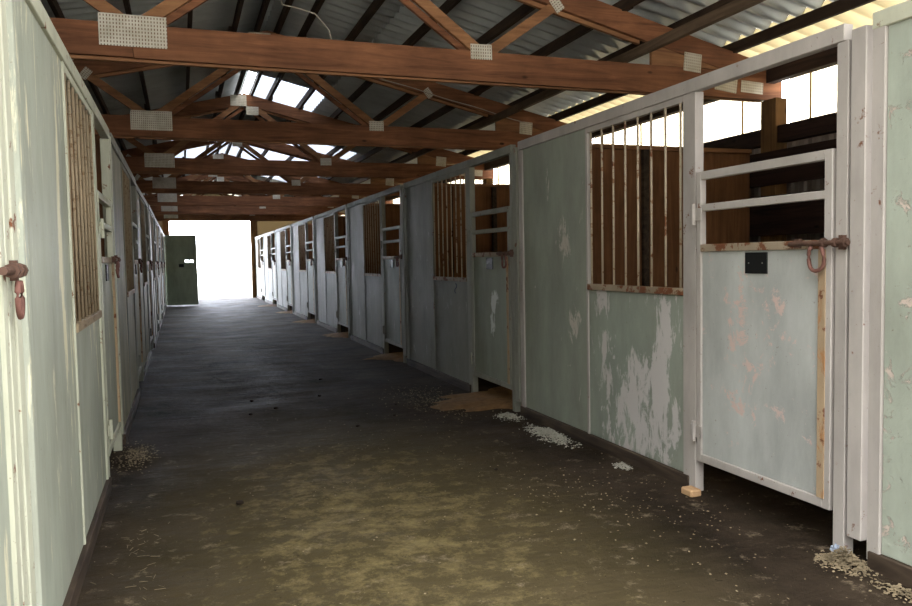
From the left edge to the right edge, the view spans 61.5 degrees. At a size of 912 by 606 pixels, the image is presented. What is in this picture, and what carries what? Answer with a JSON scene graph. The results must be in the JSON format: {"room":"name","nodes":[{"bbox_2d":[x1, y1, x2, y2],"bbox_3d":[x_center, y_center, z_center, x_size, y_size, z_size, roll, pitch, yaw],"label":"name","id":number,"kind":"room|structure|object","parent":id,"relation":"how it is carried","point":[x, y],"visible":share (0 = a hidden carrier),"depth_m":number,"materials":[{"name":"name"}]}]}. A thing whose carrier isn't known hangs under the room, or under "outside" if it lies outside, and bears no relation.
{"room":"farm building","nodes":[
{"label":"farm building","id":0,"kind":"room"},
{"bbox_2d":[40,0,273,194],"bbox_3d":[-6.816,-3.178,15.183,4.600,1.150,30.949,-2,3,-20],"label":"ceiling","id":1,"kind":"structure","parent":0,"point":[163,85],"depth_m":10.52,"materials":[{"name":"grey metal"}]},
{"bbox_2d":[171,140,223,157],"bbox_3d":[-6.563,-3.829,19.468,1.200,0.351,7.000,-2,3,-20],"label":"sheet","id":2,"kind":"object","parent":1,"relation":"attached to","point":[194,152],"visible":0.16,"depth_m":19.14,"materials":[{"name":"white plastic"}]},
{"bbox_2d":[179,194,311,235],"bbox_3d":[-9.681,-3.517,30.192,8.810,1.860,0.040,-2,3,-20],"label":"wall","id":3,"kind":"structure","parent":0,"point":[263,227],"depth_m":30.94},
{"bbox_2d":[162,221,168,281],"bbox_3d":[-11.183,-1.760,29.668,0.240,3.310,0.220,-2,3,-20],"label":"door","id":4,"kind":"structure","parent":3,"relation":"in","point":[165,224],"depth_m":29.51,"materials":[{"name":"brown wood"}]},
{"bbox_2d":[250,221,256,296],"bbox_3d":[-8.087,-1.882,30.773,0.260,3.310,0.220,-2,3,-20],"label":"post","id":5,"kind":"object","parent":3,"relation":"in","point":[253,224],"depth_m":30.66,"materials":[{"name":"brown wood"}]},
{"bbox_2d":[232,106,293,121],"bbox_3d":[-3.710,-3.629,15.066,1.200,0.351,2.021,-2,3,-20],"label":"ceiling","id":6,"kind":"structure","parent":0,"point":[246,117],"depth_m":15.04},
{"bbox_2d":[250,0,403,92],"bbox_3d":[-0.737,-3.207,6.778,1.200,0.351,11.051,-2,3,-20],"label":"ceiling","id":7,"kind":"structure","parent":0,"point":[340,17],"depth_m":8.95,"materials":[{"name":"grey metal"}]},
{"bbox_2d":[392,198,399,203],"bbox_3d":[-1.200,-2.528,19.458,0.093,0.480,3.440,-2,3,-20],"label":"panel","id":8,"kind":"object","parent":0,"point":[395,201],"visible":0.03,"depth_m":20.72,"materials":[{"name":"white"}]},
{"bbox_2d":[77,297,911,605],"bbox_3d":[-4.032,0.633,14.753,8.970,0.033,33.600,-2,3,-20],"label":"floor","id":9,"kind":"structure","parent":0,"point":[210,358],"depth_m":4.31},
{"bbox_2d":[0,0,36,605],"bbox_3d":[-1.009,0.138,1.420,0.102,2.420,1.978,-2,3,-20],"label":"stall","id":10,"kind":"object","parent":9,"relation":"on","point":[17,567],"visible":1,"depth_m":2.21,"materials":[{"name":"beige paint"}]},
{"bbox_2d":[6,0,123,605],"bbox_3d":[-1.997,-0.001,4.162,0.114,2.420,3.623,-2,3,-20],"label":"stall","id":11,"kind":"object","parent":9,"relation":"on","point":[72,365],"visible":0.99,"depth_m":3.24,"materials":[{"name":"beige paint"}]},
{"bbox_2d":[64,65,101,332],"bbox_3d":[-1.997,-0.508,4.087,0.051,1.246,1.135,-2,3,-20],"label":"grille","id":12,"kind":"object","parent":11,"relation":"attached to","point":[84,143],"depth_m":4.05,"materials":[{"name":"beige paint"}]},
{"bbox_2d":[68,128,104,318],"bbox_3d":[-3.848,-0.053,5.408,2.531,2.410,0.090,-2,3,-20],"label":"wall","id":13,"kind":"structure","parent":9,"relation":"on","point":[97,136],"depth_m":5.77,"materials":[{"name":"brown wood"}]},
{"bbox_2d":[109,132,143,444],"bbox_3d":[-3.232,-0.176,7.603,0.114,2.420,3.623,-2,3,-20],"label":"stall","id":14,"kind":"object","parent":9,"relation":"on","point":[124,182],"visible":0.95,"depth_m":7.18,"materials":[{"name":"grey paint"}]},
{"bbox_2d":[122,164,134,296],"bbox_3d":[-3.232,-0.693,7.527,0.053,1.226,1.135,-2,3,-20],"label":"grille","id":15,"kind":"object","parent":14,"relation":"attached to","point":[126,191],"depth_m":7.48,"materials":[{"name":"brown paint"}]},
{"bbox_2d":[91,506,168,599],"bbox_3d":[-1.582,1.207,3.768,0.322,0.005,1.379,-2,3,-20],"label":"litter","id":16,"kind":"object","parent":9,"relation":"on","point":[149,506],"visible":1,"depth_m":3.59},
{"bbox_2d":[109,441,160,472],"bbox_3d":[-2.334,1.107,5.604,0.376,0.024,1.059,-2,3,-20],"label":"litter","id":17,"kind":"object","parent":9,"relation":"on","point":[130,450],"visible":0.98,"depth_m":5.55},
{"bbox_2d":[136,184,153,377],"bbox_3d":[-4.480,-0.350,11.039,0.114,2.420,3.623,-2,3,-20],"label":"stall","id":18,"kind":"object","parent":9,"relation":"on","point":[142,205],"visible":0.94,"depth_m":11.07,"materials":[{"name":"grey paint"}]},
{"bbox_2d":[140,197,147,285],"bbox_3d":[-4.481,-0.867,10.964,0.053,1.226,1.135,-2,3,-20],"label":"grille","id":19,"kind":"object","parent":18,"relation":"attached to","point":[142,208],"depth_m":10.99,"materials":[{"name":"brown paint"}]},
{"bbox_2d":[148,204,159,347],"bbox_3d":[-5.705,-0.525,14.483,0.114,2.420,3.623,-2,3,-20],"label":"stall","id":20,"kind":"object","parent":9,"relation":"on","point":[152,228],"visible":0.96,"depth_m":14.33,"materials":[{"name":"grey paint"}]},
{"bbox_2d":[151,214,155,280],"bbox_3d":[-5.705,-1.042,14.408,0.054,1.226,1.135,-2,3,-20],"label":"grille","id":21,"kind":"object","parent":20,"relation":"attached to","point":[152,225],"depth_m":14.45,"materials":[{"name":"brown paint"}]},
{"bbox_2d":[155,218,162,329],"bbox_3d":[-6.949,-0.699,17.921,0.115,2.420,3.623,-2,3,-20],"label":"stall","id":22,"kind":"object","parent":9,"relation":"on","point":[156,221],"visible":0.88,"depth_m":18.23,"materials":[{"name":"grey paint"}]},
{"bbox_2d":[156,224,159,276],"bbox_3d":[-6.950,-1.216,17.846,0.052,1.226,1.135,-2,3,-20],"label":"grille","id":23,"kind":"object","parent":22,"relation":"attached to","point":[157,237],"depth_m":17.90,"materials":[{"name":"brown paint"}]},
{"bbox_2d":[159,226,165,317],"bbox_3d":[-8.187,-0.874,21.361,0.114,2.420,3.623,-2,3,-19],"label":"stall","id":24,"kind":"object","parent":9,"relation":"on","point":[161,230],"visible":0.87,"depth_m":21.80,"materials":[{"name":"grey paint"}]},
{"bbox_2d":[160,230,162,274],"bbox_3d":[-8.187,-1.390,21.286,0.054,1.226,1.135,-2,3,-20],"label":"grille","id":25,"kind":"object","parent":24,"relation":"attached to","point":[160,230],"depth_m":21.35,"materials":[{"name":"brown paint"}]},
{"bbox_2d":[163,233,198,307],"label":"open door","id":26,"kind":"structure","parent":9,"relation":"on","point":[181,286],"depth_m":25.58,"materials":[{"name":"green paint"}]},
{"bbox_2d":[236,500,243,504],"bbox_3d":[-1.254,1.156,4.448,0.044,0.026,0.046,-2,3,-20],"label":"clod","id":27,"kind":"object","parent":9,"relation":"on","point":[239,502],"visible":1,"depth_m":4.43,"materials":[{"name":"brown soil"}]},
{"bbox_2d":[254,234,264,299],"bbox_3d":[-7.457,-1.334,29.148,0.114,2.420,3.623,-2,3,-19],"label":"stall","id":28,"kind":"object","parent":9,"relation":"on","point":[260,274],"visible":0.89,"depth_m":29.07,"materials":[{"name":"grey paint"}]},
{"bbox_2d":[257,238,260,268],"bbox_3d":[-7.477,-1.881,29.162,0.054,1.176,1.135,-2,3,-20],"label":"grille","id":29,"kind":"object","parent":28,"relation":"attached to","point":[258,239],"depth_m":29.22,"materials":[{"name":"grey paint"}]},
{"bbox_2d":[263,230,276,303],"bbox_3d":[-6.227,-1.160,25.705,0.115,2.420,3.623,-2,3,-20],"label":"stall","id":30,"kind":"object","parent":9,"relation":"on","point":[270,271],"visible":0.88,"depth_m":25.75,"materials":[{"name":"grey paint"}]},
{"bbox_2d":[267,234,271,269],"bbox_3d":[-6.247,-1.706,25.719,0.051,1.176,1.135,-2,3,-20],"label":"grille","id":31,"kind":"object","parent":30,"relation":"attached to","point":[268,235],"depth_m":25.78,"materials":[{"name":"metal"}]},
{"bbox_2d":[269,234,275,300],"bbox_3d":[-5.635,-1.309,27.858,2.444,2.410,0.090,-2,3,-20],"label":"wall","id":32,"kind":"structure","parent":9,"relation":"on","point":[273,234],"depth_m":27.50,"materials":[{"name":"wood"}]},
{"bbox_2d":[275,224,293,313],"bbox_3d":[-4.993,-0.985,22.264,0.114,2.420,3.623,-2,3,-20],"label":"stall","id":33,"kind":"object","parent":9,"relation":"on","point":[285,297],"visible":0.98,"depth_m":22.19,"materials":[{"name":"grey paint"}]},
{"bbox_2d":[280,229,285,270],"bbox_3d":[-5.013,-1.531,22.278,0.051,1.176,1.135,-2,3,-20],"label":"grille","id":34,"kind":"object","parent":33,"relation":"attached to","point":[282,231],"depth_m":22.32,"materials":[{"name":"grey paint"}]},
{"bbox_2d":[276,310,292,312],"bbox_3d":[-4.092,0.210,21.526,1.662,0.069,1.636,1,4,28],"label":"wood shavings","id":35,"kind":"object","parent":9,"relation":"on","point":[290,311],"visible":0.14,"depth_m":21.25},
{"bbox_2d":[281,229,290,268],"bbox_3d":[-4.401,-1.135,24.417,2.444,2.410,0.090,-2,3,-20],"label":"wall","id":36,"kind":"structure","parent":9,"relation":"on","point":[288,230],"depth_m":24.07,"materials":[{"name":"brown wood"}]},
{"bbox_2d":[291,216,316,323],"bbox_3d":[-3.750,-0.811,18.826,0.114,2.420,3.623,-2,3,-20],"label":"stall","id":37,"kind":"object","parent":9,"relation":"on","point":[304,276],"visible":0.94,"depth_m":18.74,"materials":[{"name":"grey paint"}]},
{"bbox_2d":[298,223,305,271],"bbox_3d":[-3.770,-1.357,18.840,0.052,1.176,1.135,-2,3,-20],"label":"grille","id":38,"kind":"object","parent":37,"relation":"attached to","point":[301,234],"depth_m":18.92,"materials":[{"name":"grey paint"}]},
{"bbox_2d":[295,319,314,322],"bbox_3d":[-2.925,0.396,17.986,1.773,0.061,1.461,-2,3,-20],"label":"wood shavings","id":39,"kind":"object","parent":9,"relation":"on","point":[309,320],"visible":0.14,"depth_m":17.81},
{"bbox_2d":[299,224,312,264],"bbox_3d":[-3.166,-0.960,20.976,2.444,2.410,0.090,-2,3,-20],"label":"wall","id":40,"kind":"structure","parent":9,"relation":"on","point":[310,232],"depth_m":20.65,"materials":[{"name":"brown wood"}]},
{"bbox_2d":[314,205,350,337],"bbox_3d":[-2.511,-0.636,15.386,0.114,2.420,3.623,-2,3,-19],"label":"stall","id":41,"kind":"object","parent":9,"relation":"on","point":[332,287],"visible":0.93,"depth_m":15.26,"materials":[{"name":"grey paint"}]},
{"bbox_2d":[324,213,334,273],"bbox_3d":[-2.530,-1.183,15.400,0.054,1.176,1.135,-2,3,-20],"label":"grille","id":42,"kind":"object","parent":41,"relation":"attached to","point":[326,215],"depth_m":15.44,"materials":[{"name":"grey paint"}]},
{"bbox_2d":[325,216,345,270],"bbox_3d":[-1.932,-0.785,17.535,2.444,2.410,0.090,-2,3,-20],"label":"wall","id":43,"kind":"structure","parent":9,"relation":"on","point":[341,219],"depth_m":17.24,"materials":[{"name":"wood"}]},
{"bbox_2d":[325,332,348,337],"bbox_3d":[-1.630,0.567,14.538,1.827,0.066,1.382,-2,3,-20],"label":"wood shavings","id":44,"kind":"object","parent":9,"relation":"on","point":[340,334],"visible":0.16,"depth_m":14.27},
{"bbox_2d":[347,185,406,362],"bbox_3d":[-1.282,-0.462,11.943,0.115,2.420,3.623,-2,3,-20],"label":"stall","id":45,"kind":"object","parent":9,"relation":"on","point":[378,319],"visible":0.96,"depth_m":11.72,"materials":[{"name":"grey paint"}]},
{"bbox_2d":[363,198,380,276],"bbox_3d":[-1.302,-1.008,11.957,0.053,1.176,1.135,-2,3,-20],"label":"grille","id":46,"kind":"object","parent":45,"relation":"attached to","point":[366,201],"depth_m":12.00,"materials":[{"name":"grey paint"}]},
{"bbox_2d":[364,203,399,273],"bbox_3d":[-0.697,-0.611,14.093,2.444,2.410,0.090,-2,3,-20],"label":"wall","id":47,"kind":"structure","parent":9,"relation":"on","point":[392,211],"depth_m":13.84,"materials":[{"name":"brown wood"}]},
{"bbox_2d":[362,352,402,361],"bbox_3d":[-0.368,0.737,11.147,1.725,0.069,1.454,0,3,16],"label":"wood shavings","id":48,"kind":"object","parent":9,"relation":"on","point":[398,356],"visible":0.2,"depth_m":10.90},
{"bbox_2d":[381,386,501,416],"bbox_3d":[-0.322,0.954,7.736,0.940,0.012,2.556,-2,3,-20],"label":"litter","id":49,"kind":"object","parent":9,"relation":"on","point":[420,386],"visible":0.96,"depth_m":7.62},
{"bbox_2d":[105,398,787,605],"bbox_3d":[-0.445,1.114,5.024,3.756,0.006,7.800,-2,3,-14],"label":"litter","id":50,"kind":"object","parent":9,"relation":"on","point":[348,398],"visible":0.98,"depth_m":4.79,"materials":[{"name":"brown"}]},
{"bbox_2d":[403,145,521,411],"bbox_3d":[-0.049,-0.287,8.502,0.114,2.420,3.623,-2,3,-20],"label":"stall","id":51,"kind":"object","parent":9,"relation":"on","point":[460,330],"visible":0.97,"depth_m":8.11,"materials":[{"name":"grey paint"}]},
{"bbox_2d":[432,169,466,281],"bbox_3d":[-0.069,-0.833,8.516,0.051,1.176,1.135,-2,3,-20],"label":"grille","id":52,"kind":"object","parent":51,"relation":"attached to","point":[451,173],"depth_m":8.55,"materials":[{"name":"grey paint"}]},
{"bbox_2d":[434,183,509,277],"bbox_3d":[0.537,-0.436,10.652,2.444,2.410,0.090,-2,3,-20],"label":"wall","id":53,"kind":"structure","parent":9,"relation":"on","point":[487,196],"depth_m":10.49,"materials":[{"name":"brown wood"}]},
{"bbox_2d":[430,386,521,411],"bbox_3d":[0.779,0.914,7.699,2.190,0.067,1.427,-3,4,-35],"label":"wood shavings","id":54,"kind":"object","parent":9,"relation":"on","point":[500,397],"visible":0.27,"depth_m":7.36},
{"bbox_2d":[483,178,493,183],"bbox_3d":[0.624,-0.879,14.357,0.140,2.865,0.200,-2,3,-20],"label":"timber post","id":55,"kind":"object","parent":9,"relation":"on","point":[487,180],"visible":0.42,"depth_m":14.19,"materials":[{"name":"brown wood"}]},
{"bbox_2d":[493,412,524,421],"bbox_3d":[0.462,0.981,6.734,0.293,0.043,0.463,-2,3,-20],"label":"clump","id":56,"kind":"object","parent":9,"relation":"on","point":[507,414],"visible":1,"depth_m":6.70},
{"bbox_2d":[519,421,582,448],"bbox_3d":[0.715,1.004,6.063,0.310,0.065,1.026,-2,3,-15],"label":"clump","id":57,"kind":"object","parent":9,"relation":"on","point":[541,431],"visible":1,"depth_m":5.93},
{"bbox_2d":[611,462,632,469],"bbox_3d":[1.095,1.069,5.077,0.126,0.033,0.183,-4,4,-42],"label":"clump","id":58,"kind":"object","parent":9,"relation":"on","point":[619,465],"visible":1,"depth_m":5.06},
{"bbox_2d":[490,441,788,598],"bbox_3d":[0.877,1.120,4.476,1.460,0.009,2.930,-2,3,-20],"label":"litter","id":59,"kind":"object","parent":9,"relation":"on","point":[502,441],"visible":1,"depth_m":4.20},
{"bbox_2d":[590,143,751,287],"bbox_3d":[1.771,-0.262,7.211,2.444,2.410,0.090,-2,3,-20],"label":"wall","id":60,"kind":"structure","parent":9,"relation":"on","point":[727,225],"depth_m":7.20,"materials":[{"name":"brown wood"}]},
{"bbox_2d":[681,485,700,496],"bbox_3d":[1.372,1.100,4.473,0.075,0.044,0.100,-2,3,-20],"label":"stub","id":61,"kind":"object","parent":9,"relation":"on","point":[691,491],"visible":1,"depth_m":4.44,"materials":[{"name":"beige wood"}]},
{"bbox_2d":[518,23,872,551],"bbox_3d":[1.185,-0.112,5.061,0.114,2.420,3.623,-2,3,-20],"label":"stall","id":62,"kind":"object","parent":9,"relation":"on","point":[756,368],"visible":0.98,"depth_m":4.38,"materials":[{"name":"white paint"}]},
{"bbox_2d":[587,96,682,295],"bbox_3d":[1.166,-0.659,5.075,0.051,1.176,1.135,-2,3,-20],"label":"grille","id":63,"kind":"object","parent":62,"relation":"attached to","point":[664,103],"depth_m":5.02,"materials":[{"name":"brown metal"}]},
{"bbox_2d":[760,97,786,241],"bbox_3d":[3.093,-0.529,7.475,0.140,2.865,0.200,-2,3,-20],"label":"timber post","id":64,"kind":"object","parent":9,"relation":"on","point":[774,110],"visible":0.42,"depth_m":7.36,"materials":[{"name":"brown wood"}]},
{"bbox_2d":[704,112,836,149],"bbox_3d":[-0.556,-2.128,17.529,0.100,0.160,30.040,-2,3,-20],"label":"plank","id":65,"kind":"object","parent":64,"relation":"attached to","point":[825,124],"depth_m":7.16,"materials":[{"name":"brown wood"}]},
{"bbox_2d":[448,179,482,183],"bbox_3d":[0.034,-2.353,16.017,0.093,0.480,3.440,-2,3,-20],"label":"panel","id":66,"kind":"object","parent":65,"relation":"attached to","point":[457,181],"visible":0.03,"depth_m":15.58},
{"bbox_2d":[495,165,508,183],"bbox_3d":[1.268,-2.178,12.576,0.093,0.480,3.440,-2,3,-20],"label":"panel","id":67,"kind":"object","parent":65,"relation":"attached to","point":[501,173],"visible":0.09,"depth_m":13.87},
{"bbox_2d":[595,100,760,146],"bbox_3d":[2.503,-2.004,9.135,0.093,0.480,3.440,-2,3,-20],"label":"panel","id":68,"kind":"object","parent":65,"relation":"attached to","point":[721,118],"visible":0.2,"depth_m":8.41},
{"bbox_2d":[790,65,836,122],"bbox_3d":[3.737,-1.829,5.694,0.093,0.480,3.440,-2,3,-20],"label":"panel","id":69,"kind":"object","parent":65,"relation":"attached to","point":[812,94],"visible":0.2,"depth_m":7.01,"materials":[{"name":"white"}]},
{"bbox_2d":[750,189,824,235],"bbox_3d":[-0.629,-1.356,17.542,0.035,0.380,30.040,-2,3,-20],"label":"plank","id":70,"kind":"object","parent":64,"relation":"attached to","point":[807,217],"visible":0.02,"depth_m":7.13,"materials":[{"name":"brown wood"}]},
{"bbox_2d":[750,139,836,187],"bbox_3d":[-0.638,-1.805,17.516,0.035,0.320,30.040,-2,3,-20],"label":"plank","id":71,"kind":"object","parent":64,"relation":"attached to","point":[811,171],"visible":0.02,"depth_m":7.07,"materials":[{"name":"brown wood"}]},
{"bbox_2d":[830,543,840,552],"bbox_3d":[1.730,1.123,3.485,0.046,0.065,0.053,-2,3,-20],"label":"wrapper","id":72,"kind":"object","parent":9,"relation":"on","point":[832,547],"visible":0.51,"depth_m":3.48,"materials":[{"name":"plastic"}]},
{"bbox_2d":[814,546,881,579],"bbox_3d":[1.738,1.128,3.423,0.246,0.081,0.342,-1,3,1],"label":"litter","id":73,"kind":"object","parent":9,"relation":"on","point":[843,556],"visible":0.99,"depth_m":3.40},
{"bbox_2d":[860,579,911,602],"bbox_3d":[1.804,1.164,3.104,0.140,0.043,0.355,-3,4,-35],"label":"litter","id":74,"kind":"object","parent":9,"relation":"on","point":[893,587],"visible":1,"depth_m":3.11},
{"bbox_2d":[866,0,911,588],"bbox_3d":[2.100,0.014,2.559,0.082,2.420,1.655,-2,3,-20],"label":"stall","id":75,"kind":"object","parent":9,"relation":"on","point":[889,478],"visible":1,"depth_m":3.23,"materials":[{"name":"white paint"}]},
{"bbox_2d":[240,0,836,196],"bbox_3d":[-2.221,-3.292,16.826,2.761,0.717,30.948,-2,3,-20],"label":"ceiling","id":76,"kind":"structure","parent":0,"point":[475,17],"depth_m":8.40,"materials":[{"name":"grey metal"}]},
{"bbox_2d":[248,75,323,111],"bbox_3d":[-2.928,-3.515,13.066,1.080,0.322,2.281,-2,3,-20],"label":"sheet","id":77,"kind":"object","parent":76,"relation":"attached to","point":[286,93],"visible":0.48,"depth_m":12.75,"materials":[{"name":"white plastic"}]},
{"bbox_2d":[221,142,355,181],"bbox_3d":[-4.670,-3.720,19.833,2.600,0.680,7.600,-2,3,-20],"label":"sheet","id":78,"kind":"object","parent":76,"relation":"attached to","point":[324,149],"visible":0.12,"depth_m":19.06,"materials":[{"name":"white plastic"}]},
{"bbox_2d":[446,0,906,164],"bbox_3d":[-0.547,-2.940,17.443,0.780,0.252,30.950,-2,3,-20],"label":"sheet","id":79,"kind":"object","parent":76,"relation":"attached to","point":[860,16],"visible":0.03,"depth_m":6.83,"materials":[{"name":"beige plastic"}]},
{"bbox_2d":[750,133,836,242],"bbox_3d":[-0.418,-0.875,17.648,0.022,2.600,30.050,-2,3,-20],"label":"wall","id":80,"kind":"structure","parent":0,"point":[816,184],"depth_m":7.24,"materials":[{"name":"brown wood"}]},
{"bbox_3d":[-8.730,-0.850,14.667,0.022,3.200,30.050,-2,3,-20],"label":"wall","id":81,"kind":"structure","parent":0,"visible":0},
{"bbox_3d":[-8.671,-2.375,14.606,0.100,0.170,30.040,-2,3,-20],"label":"beam","id":82,"kind":"structure","parent":81,"relation":"attached to","visible":0},
{"bbox_2d":[145,193,314,220],"bbox_3d":[-8.396,-3.528,26.680,8.790,1.353,0.250,-2,3,-20],"label":"roof truss","id":83,"kind":"object","parent":82,"relation":"on","point":[158,217],"visible":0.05,"depth_m":26.83,"materials":[{"name":"brown wood"}]},
{"bbox_2d":[146,175,344,214],"bbox_3d":[-7.162,-3.353,23.239,8.790,1.353,0.250,-2,3,-20],"label":"roof truss","id":84,"kind":"object","parent":82,"relation":"on","point":[157,210],"visible":0.23,"depth_m":23.32,"materials":[{"name":"brown wood"}]},
{"bbox_2d":[322,0,733,195],"bbox_3d":[-1.503,-3.046,16.983,0.044,0.102,30.340,-2,3,-20],"label":"purlin","id":85,"kind":"object","parent":84,"relation":"attached to","point":[719,3],"visible":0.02,"depth_m":7.91,"materials":[{"name":"brown wood"}]},
{"bbox_2d":[132,153,391,206],"bbox_3d":[-5.928,-3.179,19.798,8.790,1.353,0.250,-2,3,-20],"label":"roof truss","id":86,"kind":"object","parent":82,"relation":"on","point":[161,199],"visible":0.3,"depth_m":19.93,"materials":[{"name":"brown wood"}]},
{"bbox_2d":[183,0,192,175],"bbox_3d":[-5.476,-3.452,15.538,0.044,0.102,30.340,-2,3,-20],"label":"purlin","id":87,"kind":"object","parent":86,"relation":"attached to","point":[190,14],"visible":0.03,"depth_m":10.32,"materials":[{"name":"brown wood"}]},
{"bbox_2d":[121,140,413,195],"bbox_3d":[-4.693,-3.004,16.357,8.790,1.353,0.250,-2,3,-20],"label":"roof truss","id":88,"kind":"object","parent":82,"relation":"on","point":[158,184],"visible":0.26,"depth_m":16.45,"materials":[{"name":"brown wood"}]},
{"bbox_2d":[47,0,147,194],"bbox_3d":[-6.591,-3.129,15.154,0.044,0.102,30.340,-2,3,-20],"label":"purlin","id":89,"kind":"object","parent":88,"relation":"attached to","point":[53,4],"visible":0.28,"depth_m":10.14,"materials":[{"name":"brown wood"}]},
{"bbox_2d":[206,0,243,155],"bbox_3d":[-4.998,-3.591,15.702,0.044,0.102,30.340,-2,3,-20],"label":"purlin","id":90,"kind":"object","parent":88,"relation":"attached to","point":[239,6],"visible":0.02,"depth_m":8.77,"materials":[{"name":"brown wood"}]},
{"bbox_2d":[326,4,535,155],"bbox_3d":[-2.638,-3.284,16.564,0.044,0.102,30.340,-2,3,-20],"label":"purlin","id":91,"kind":"object","parent":88,"relation":"attached to","point":[523,10],"visible":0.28,"depth_m":8.13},
{"bbox_2d":[103,91,493,179],"bbox_3d":[-3.459,-2.830,12.916,8.790,1.353,0.250,-2,3,-20],"label":"roof truss","id":92,"kind":"object","parent":82,"relation":"on","point":[152,162],"visible":0.42,"depth_m":12.99,"materials":[{"name":"brown wood"}]},
{"bbox_2d":[67,26,566,150],"bbox_3d":[-2.225,-2.655,9.475,8.790,1.353,0.250,-2,3,-20],"label":"roof truss","id":93,"kind":"object","parent":82,"relation":"on","point":[160,124],"visible":0.41,"depth_m":9.63,"materials":[{"name":"brown wood"}]},
{"bbox_2d":[215,0,269,153],"bbox_3d":[-4.736,-3.667,15.792,0.044,0.102,30.340,-2,3,-20],"label":"purlin","id":94,"kind":"object","parent":93,"relation":"attached to","point":[265,3],"visible":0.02,"depth_m":9.12,"materials":[{"name":"brown wood"}]},
{"bbox_2d":[381,79,523,122],"bbox_3d":[-0.490,-2.776,10.005,3.002,0.709,0.012,-2,3,-20],"label":"cable","id":95,"kind":"object","parent":93,"relation":"attached to","point":[381,79],"visible":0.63,"depth_m":10.13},
{"bbox_2d":[294,0,644,196],"bbox_3d":[-2.061,-3.163,16.777,0.044,0.102,30.340,-2,3,-20],"label":"purlin","id":96,"kind":"object","parent":93,"relation":"attached to","point":[579,31],"visible":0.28,"depth_m":8.26,"materials":[{"name":"brown wood"}]},
{"bbox_2d":[49,0,781,102],"bbox_3d":[-0.990,-2.480,6.034,8.790,1.353,0.250,-2,3,-20],"label":"roof truss","id":97,"kind":"object","parent":82,"relation":"on","point":[117,36],"visible":0.81,"depth_m":6.29,"materials":[{"name":"brown wood"}]},
{"bbox_2d":[123,0,163,176],"bbox_3d":[-6.029,-3.292,15.348,0.044,0.102,30.340,-2,3,-20],"label":"purlin","id":98,"kind":"object","parent":97,"relation":"attached to","point":[127,7],"visible":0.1,"depth_m":10.40,"materials":[{"name":"brown wood"}]},
{"bbox_2d":[214,0,293,180],"bbox_3d":[-4.510,-3.675,15.873,0.044,0.102,30.340,-2,3,-20],"label":"purlin","id":99,"kind":"object","parent":97,"relation":"attached to","point":[285,10],"visible":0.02,"depth_m":9.42,"materials":[{"name":"brown wood"}]},
{"bbox_2d":[226,0,324,178],"bbox_3d":[-4.245,-3.620,15.971,0.044,0.102,30.340,-2,3,-20],"label":"purlin","id":100,"kind":"object","parent":97,"relation":"on","point":[317,5],"visible":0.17,"depth_m":9.14,"materials":[{"name":"brown wood"}]},
{"bbox_2d":[280,0,331,39],"bbox_3d":[-1.210,-2.283,6.043,0.454,0.434,0.070,0,3,11],"label":"cable","id":101,"kind":"object","parent":97,"relation":"hanging from","point":[280,0],"visible":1,"depth_m":6.01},
{"bbox_2d":[232,0,384,195],"bbox_3d":[-3.763,-3.519,16.149,0.044,0.102,30.340,-2,3,-20],"label":"purlin","id":102,"kind":"object","parent":97,"relation":"on","point":[375,5],"visible":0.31,"depth_m":8.77,"materials":[{"name":"brown wood"}]},
{"bbox_2d":[265,0,460,181],"bbox_3d":[-3.205,-3.402,16.355,0.044,0.102,30.340,-2,3,-20],"label":"purlin","id":103,"kind":"object","parent":97,"relation":"attached to","point":[447,6],"visible":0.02,"depth_m":8.77,"materials":[{"name":"brown wood"}]},
{"bbox_2d":[323,0,765,196],"bbox_3d":[-1.843,-2.798,16.826,0.055,0.085,30.050,-2,3,-20],"label":"beam","id":104,"kind":"structure","parent":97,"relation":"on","point":[734,7],"depth_m":6.83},
{"bbox_2d":[338,46,837,215],"bbox_3d":[-0.568,-2.722,17.495,0.100,0.170,30.040,-2,3,-20],"label":"beam","id":105,"kind":"structure","parent":97,"relation":"attached to","point":[827,58],"depth_m":7.28,"materials":[{"name":"brown wood"}]},
{"bbox_2d":[459,0,875,155],"bbox_3d":[-0.916,-2.924,17.200,0.044,0.102,30.340,-2,3,-20],"label":"purlin","id":106,"kind":"object","parent":97,"relation":"attached to","point":[837,7],"visible":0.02,"depth_m":6.79,"materials":[{"name":"brown wood"}]},
{"label":"outside","id":107,"kind":"structure","parent":0,"visible":0},
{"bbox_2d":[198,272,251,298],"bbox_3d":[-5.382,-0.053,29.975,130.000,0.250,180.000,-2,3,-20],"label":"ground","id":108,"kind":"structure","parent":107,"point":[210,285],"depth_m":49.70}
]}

